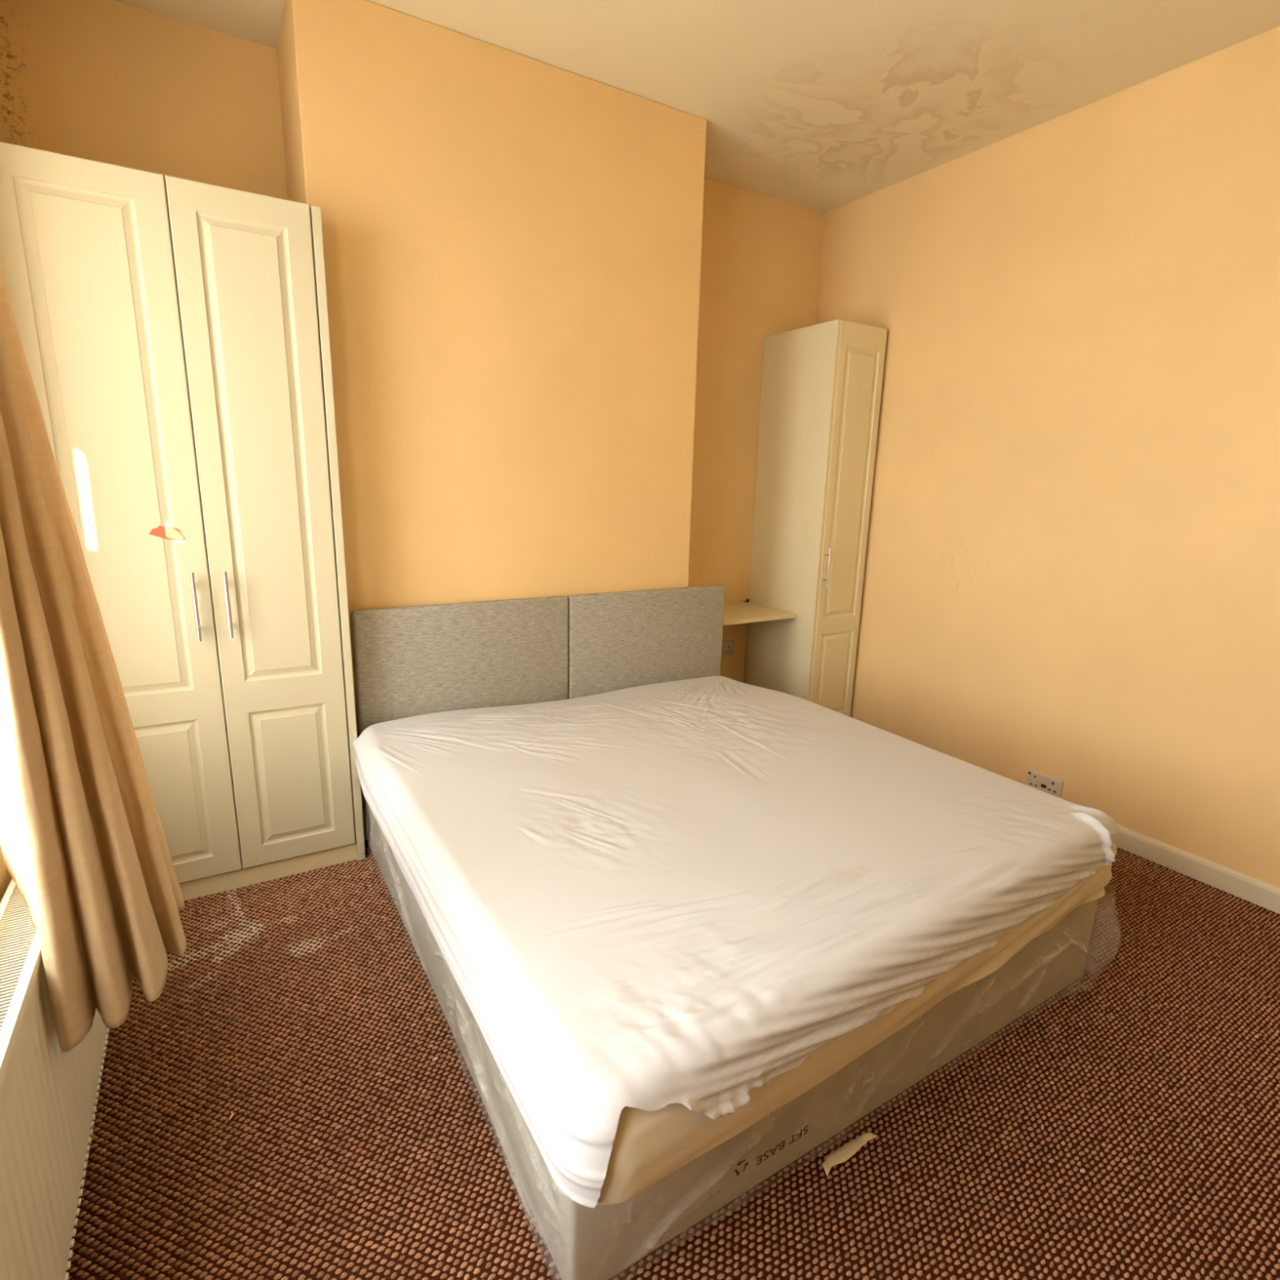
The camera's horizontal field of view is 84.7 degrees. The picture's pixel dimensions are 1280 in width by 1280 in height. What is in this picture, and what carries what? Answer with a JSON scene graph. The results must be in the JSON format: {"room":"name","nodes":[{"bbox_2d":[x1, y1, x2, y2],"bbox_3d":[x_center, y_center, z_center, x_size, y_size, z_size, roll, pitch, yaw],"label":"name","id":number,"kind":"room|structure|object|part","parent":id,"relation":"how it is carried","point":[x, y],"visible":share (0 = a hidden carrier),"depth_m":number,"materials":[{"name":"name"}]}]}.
{"room":"bedroom","nodes":[
{"label":"bedroom","id":0,"kind":"room"},
{"bbox_2d":[0,96,12,903],"bbox_3d":[-0.906,-0.199,0.408,0.300,2.820,4.250,-6,15,-31],"label":"wall","id":1,"kind":"structure","parent":0,"point":[5,878],"depth_m":1.35,"materials":[{"name":"pink paint"}]},
{"bbox_2d":[0,878,109,1279],"bbox_3d":[-0.856,0.792,0.903,0.101,0.465,1.620,-6,15,-31],"label":"radiator","id":2,"kind":"object","parent":1,"relation":"attached to","point":[48,1094],"visible":0.57,"depth_m":1.07,"materials":[{"name":"beige metal"}]},
{"bbox_3d":[-0.875,0.571,0.838,0.011,0.006,1.612,-6,15,-31],"label":"rail","id":3,"kind":"part","parent":2,"relation":"part of","materials":[{"name":"white metal"}]},
{"bbox_2d":[0,884,36,1031],"bbox_3d":[-0.845,0.568,0.855,0.058,0.002,1.601,-6,15,-31],"label":"grille","id":4,"kind":"object","parent":2,"relation":"attached to","point":[18,935],"depth_m":1.13,"materials":[{"name":"beige metal"}]},
{"bbox_3d":[-0.814,0.564,0.874,0.015,0.006,1.612,-6,15,-31],"label":"rail","id":5,"kind":"part","parent":2,"relation":"part of","materials":[{"name":"white metal"}]},
{"bbox_3d":[-0.647,-1.082,0.233,0.130,0.028,2.550,-6,15,-31],"label":"rail","id":6,"kind":"object","parent":1,"relation":"attached to","visible":0},
{"bbox_2d":[0,257,186,1051],"bbox_3d":[-0.956,-0.303,1.130,0.378,1.900,0.269,13,17,41],"label":"curtain","id":7,"kind":"object","parent":6,"relation":"hanging from","point":[83,842],"visible":1,"depth_m":1.15,"materials":[{"name":"beige fabric"}]},
{"bbox_2d":[0,0,824,682],"bbox_3d":[-0.581,-0.808,3.111,3.730,2.820,0.150,-6,15,-31],"label":"wall","id":8,"kind":"structure","parent":0,"point":[111,82],"depth_m":2.34,"materials":[{"name":"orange paint"}]},
{"bbox_2d":[721,640,734,657],"bbox_3d":[0.487,0.047,3.887,0.086,0.086,0.014,-6,15,-31],"label":"wall socket","id":9,"kind":"object","parent":8,"relation":"attached to","point":[727,646],"visible":0.91,"depth_m":3.88,"materials":[{"name":"beige plastic"}]},
{"bbox_2d":[723,601,797,625],"bbox_3d":[0.395,-0.111,3.563,0.717,0.058,0.390,-6,15,-31],"label":"shelf","id":10,"kind":"object","parent":8,"relation":"attached to","point":[736,613],"visible":0.49,"depth_m":3.56,"materials":[{"name":"beige laminate"}]},
{"bbox_2d":[276,0,706,840],"bbox_3d":[-0.510,-0.681,2.833,1.461,2.700,0.436,-6,15,-31],"label":"wall","id":11,"kind":"structure","parent":0,"point":[513,241],"depth_m":2.47,"materials":[{"name":"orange paint"}]},
{"bbox_2d":[66,840,1279,1279],"bbox_3d":[0.485,1.056,1.673,3.730,0.120,4.400,-6,15,-31],"label":"floor","id":12,"kind":"structure","parent":0,"point":[1126,1125],"depth_m":1.47,"materials":[{"name":"brown"}]},
{"bbox_2d":[0,141,365,901],"bbox_3d":[-1.400,-0.254,2.272,0.752,2.072,0.602,-6,15,-31],"label":"wardrobe","id":13,"kind":"object","parent":12,"relation":"on","point":[173,331],"visible":0.87,"depth_m":2.02,"materials":[{"name":"beige laminate"}]},
{"bbox_3d":[-1.428,-0.218,1.958,0.376,2.003,0.019,-6,15,-31],"label":"door","id":14,"kind":"part","parent":13,"relation":"part of","materials":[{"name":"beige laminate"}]},
{"bbox_3d":[-1.284,-0.094,2.028,0.012,0.200,0.012,-6,15,-31],"label":"handle","id":15,"kind":"part","parent":13,"relation":"part of","materials":[{"name":"silver metal"}]},
{"bbox_3d":[-1.215,-0.103,2.069,0.012,0.198,0.012,-6,15,-31],"label":"handle","id":16,"kind":"part","parent":13,"relation":"part of","materials":[{"name":"silver metal"}]},
{"bbox_3d":[-1.118,-0.252,2.143,0.344,2.003,0.019,-6,15,-31],"label":"door","id":17,"kind":"part","parent":13,"relation":"part of","materials":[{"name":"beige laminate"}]},
{"bbox_3d":[-0.988,-0.248,2.294,0.025,2.070,0.132,-6,15,-31],"label":"panel","id":18,"kind":"part","parent":13,"relation":"part of","materials":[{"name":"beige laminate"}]},
{"bbox_2d":[351,584,724,735],"bbox_3d":[-0.315,0.249,2.882,1.585,0.872,0.060,-6,15,-31],"label":"headboard","id":19,"kind":"object","parent":12,"relation":"on","point":[412,660],"visible":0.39,"depth_m":2.72,"materials":[{"name":"grey fabric"}]},
{"bbox_3d":[-0.642,0.171,2.650,0.804,0.633,0.046,-6,15,-31],"label":"padded panel","id":20,"kind":"part","parent":19,"relation":"part of","materials":[{"name":"grey fabric"}]},
{"bbox_3d":[0.037,0.096,3.056,0.777,0.633,0.046,-6,15,-31],"label":"padded panel","id":21,"kind":"part","parent":19,"relation":"part of","materials":[{"name":"grey fabric"}]},
{"bbox_2d":[365,800,1097,1279],"bbox_3d":[0.158,0.710,2.192,1.659,0.305,1.754,-6,15,-31],"label":"base","id":22,"kind":"object","parent":12,"relation":"on","point":[599,1242],"visible":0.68,"depth_m":1.43,"materials":[{"name":"grey fabric"}]},
{"bbox_2d":[596,843,1117,1204],"bbox_3d":[0.154,0.477,2.091,1.618,0.190,1.791,-6,15,-31],"label":"mattress","id":23,"kind":"object","parent":22,"relation":"on","point":[648,1147],"visible":0.05,"depth_m":1.14,"materials":[{"name":"beige"}]},
{"bbox_2d":[352,675,1119,1208],"bbox_3d":[0.152,0.459,2.084,1.648,0.212,1.821,-6,15,-31],"label":"fitted sheet","id":24,"kind":"object","parent":23,"relation":"on","point":[651,897],"visible":1,"depth_m":1.51,"materials":[{"name":"white fabric"}]},
{"bbox_2d":[743,319,887,716],"bbox_3d":[0.903,-0.513,3.689,0.353,2.059,0.545,-6,15,-31],"label":"tall cabinet","id":25,"kind":"object","parent":12,"relation":"on","point":[822,383],"visible":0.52,"depth_m":3.51,"materials":[{"name":"beige laminate"}]},
{"bbox_3d":[0.750,-0.501,3.620,0.018,2.059,0.506,-6,15,-31],"label":"panel","id":26,"kind":"part","parent":25,"relation":"part of","materials":[{"name":"beige laminate"}]},
{"bbox_3d":[0.920,-0.352,3.417,0.010,0.192,0.010,-6,15,-31],"label":"handle","id":27,"kind":"part","parent":25,"relation":"part of","materials":[{"name":"silver metal"}]},
{"bbox_3d":[1.019,-0.500,3.493,0.309,1.989,0.019,-6,15,-31],"label":"door","id":28,"kind":"part","parent":25,"relation":"part of","materials":[{"name":"beige laminate"}]},
{"bbox_2d":[822,1132,877,1176],"bbox_3d":[0.421,1.036,1.425,0.155,0.007,0.028,-7,16,-34],"label":"tape","id":29,"kind":"object","parent":12,"relation":"on","point":[842,1154],"visible":1,"depth_m":1.42,"materials":[{"name":"beige"}]},
{"bbox_2d":[113,0,1279,213],"bbox_3d":[0.657,-1.685,1.021,3.280,0.120,4.250,-6,15,-31],"label":"ceiling","id":30,"kind":"structure","parent":0,"point":[824,106],"depth_m":2.30,"materials":[{"name":"beige paint"}]},
{"bbox_2d":[815,26,1279,887],"bbox_3d":[2.090,-0.532,2.198,0.150,2.820,4.250,-6,15,-31],"label":"wall","id":31,"kind":"structure","parent":0,"point":[1072,573],"depth_m":2.65,"materials":[{"name":"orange paint"}]},
{"bbox_2d":[1026,769,1063,797],"bbox_3d":[1.685,0.604,2.924,0.014,0.084,0.140,-6,15,-31],"label":"wall socket","id":32,"kind":"object","parent":31,"relation":"attached to","point":[1053,786],"visible":0.91,"depth_m":2.92,"materials":[{"name":"beige plastic"}]},
{"bbox_2d":[1115,823,1279,914],"bbox_3d":[2.123,0.865,2.237,0.018,0.081,3.715,-6,15,-31],"label":"baseboard","id":33,"kind":"structure","parent":31,"relation":"attached to","point":[1263,894],"depth_m":2.46,"materials":[{"name":"beige"}]}
]}

